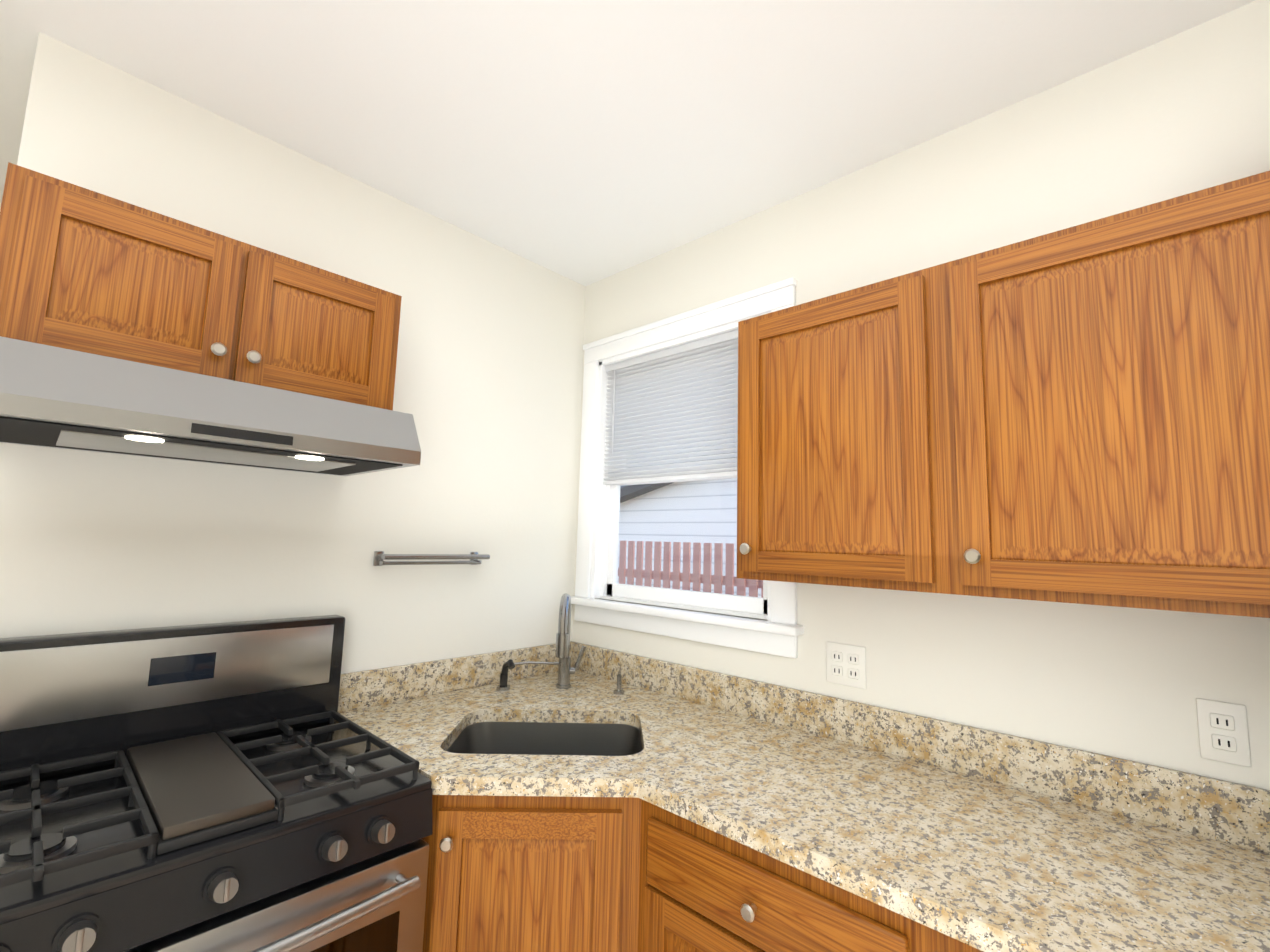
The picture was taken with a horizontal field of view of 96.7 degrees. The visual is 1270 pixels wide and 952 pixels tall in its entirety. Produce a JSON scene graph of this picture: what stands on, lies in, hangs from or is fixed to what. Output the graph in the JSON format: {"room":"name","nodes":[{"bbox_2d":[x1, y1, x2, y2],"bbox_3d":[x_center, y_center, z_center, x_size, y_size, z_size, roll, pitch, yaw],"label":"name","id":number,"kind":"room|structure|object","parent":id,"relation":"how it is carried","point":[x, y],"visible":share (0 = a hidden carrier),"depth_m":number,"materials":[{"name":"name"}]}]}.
{"room":"kitchen","nodes":[
{"label":"kitchen","id":0,"kind":"room"},
{"bbox_2d":[0,32,585,673],"bbox_3d":[-0.871,0.344,1.928,0.120,2.640,1.885,-5,-9,43],"label":"wall","id":1,"kind":"structure","parent":0,"point":[488,368],"depth_m":1.78,"materials":[{"name":"white paint"}]},
{"bbox_2d":[0,162,401,410],"bbox_3d":[-1.051,-0.379,1.445,0.351,0.370,0.780,-5,-9,43],"label":"upper cabinet","id":2,"kind":"object","parent":1,"relation":"attached to","point":[82,269],"visible":0.94,"depth_m":1.27,"materials":[{"name":"brown wood"}]},
{"bbox_2d":[0,336,420,475],"bbox_3d":[-1.002,-0.121,1.363,0.503,0.151,0.774,-5,-9,43],"label":"range hood","id":3,"kind":"object","parent":1,"relation":"attached to","point":[55,397],"visible":1,"depth_m":1.17,"materials":[{"name":"silver metal"}]},
{"bbox_2d":[373,551,489,565],"bbox_3d":[-0.697,0.289,1.965,0.088,0.048,0.387,-5,-9,43],"label":"towel rail","id":4,"kind":"object","parent":1,"relation":"attached to","point":[381,556],"visible":1,"depth_m":1.92,"materials":[{"name":"silver metal"}]},
{"bbox_2d":[572,279,602,644],"bbox_3d":[-0.182,0.428,2.486,0.120,2.640,0.120,-5,-9,43],"label":"wall","id":5,"kind":"structure","parent":0,"point":[581,631],"depth_m":2.56,"materials":[{"name":"white paint"}]},
{"bbox_2d":[0,0,1255,285],"bbox_3d":[-0.508,-1.192,0.500,5.210,0.100,3.780,-5,-9,43],"label":"ceiling","id":6,"kind":"structure","parent":0,"point":[584,142],"depth_m":1.47,"materials":[{"name":"white paint"}]},
{"bbox_2d":[590,0,1269,789],"bbox_3d":[1.190,0.318,1.213,3.630,2.640,0.120,-5,-9,43],"label":"wall","id":7,"kind":"structure","parent":0,"point":[1180,114],"depth_m":1.41,"materials":[{"name":"white paint"}]},
{"bbox_2d":[570,277,803,657],"bbox_3d":[0.166,-0.012,2.185,1.070,1.224,0.175,-5,-9,43],"label":"window","id":8,"kind":"structure","parent":7,"relation":"in","point":[778,631],"depth_m":2.20,"materials":[{"name":"white paint"}]},
{"bbox_2d":[603,330,737,484],"bbox_3d":[0.169,-0.248,2.208,0.810,0.531,0.036,-5,-9,43],"label":"window blinds","id":9,"kind":"object","parent":8,"relation":"attached to","point":[684,396],"visible":0.77,"depth_m":2.22,"materials":[{"name":"plastic"}]},
{"bbox_2d":[826,642,865,688],"bbox_3d":[0.610,0.547,1.635,0.116,0.116,0.008,-5,-9,43],"label":"outlet","id":10,"kind":"object","parent":7,"relation":"attached to","point":[845,664],"visible":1,"depth_m":1.63,"materials":[{"name":"white plastic"}]},
{"bbox_2d":[737,171,1269,617],"bbox_3d":[0.784,-0.103,1.326,1.108,0.740,0.351,-5,-9,43],"label":"upper cabinet","id":11,"kind":"object","parent":7,"relation":"attached to","point":[1079,414],"visible":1,"depth_m":1.12,"materials":[{"name":"brown wood"}]},
{"bbox_2d":[1196,698,1251,766],"bbox_3d":[1.166,0.508,1.119,0.070,0.116,0.008,-5,-9,43],"label":"outlet","id":12,"kind":"object","parent":7,"relation":"attached to","point":[1223,732],"visible":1,"depth_m":1.12,"materials":[{"name":"white plastic"}]},
{"bbox_3d":[-0.584,1.528,0.183,5.210,0.100,3.780,-5,-9,43],"label":"floor","id":13,"kind":"structure","parent":0,"visible":0},
{"bbox_2d":[0,615,432,951],"bbox_3d":[-0.933,0.969,1.145,0.722,1.215,0.780,-5,-9,43],"label":"range","id":14,"kind":"object","parent":13,"relation":"on","point":[243,786],"visible":1,"depth_m":1.17,"materials":[{"name":"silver metal"}]},
{"bbox_2d":[338,593,1269,951],"bbox_3d":[0.214,0.990,1.279,2.267,1.267,0.969,-5,-9,43],"label":"base unit","id":15,"kind":"object","parent":13,"relation":"on","point":[590,799],"visible":0.94,"depth_m":1.27,"materials":[{"name":"beige stone"}]},
{"bbox_2d":[496,593,624,694],"bbox_3d":[-0.260,0.606,2.062,0.378,0.351,0.324,-5,-9,43],"label":"faucet","id":16,"kind":"object","parent":15,"relation":"on","point":[562,683],"depth_m":2.06,"materials":[{"name":"silver metal"}]},
{"label":"outside","id":17,"kind":"structure","parent":0,"visible":0},
{"bbox_3d":[3.059,4.132,8.693,20.000,0.100,13.700,-5,-9,43],"label":"ground","id":18,"kind":"structure","parent":17,"visible":0},
{"bbox_2d":[617,437,760,596],"bbox_3d":[0.828,0.912,10.986,9.000,6.700,4.080,-5,-9,43],"label":"house","id":19,"kind":"structure","parent":18,"relation":"on","point":[668,508],"depth_m":8.70,"materials":[{"name":"white"}]},
{"bbox_2d":[618,541,762,596],"bbox_3d":[-0.123,2.152,5.730,8.400,2.970,0.060,-5,-9,43],"label":"fence","id":20,"kind":"object","parent":18,"relation":"on","point":[730,581],"depth_m":5.32,"materials":[{"name":"brown wood"}]}
]}

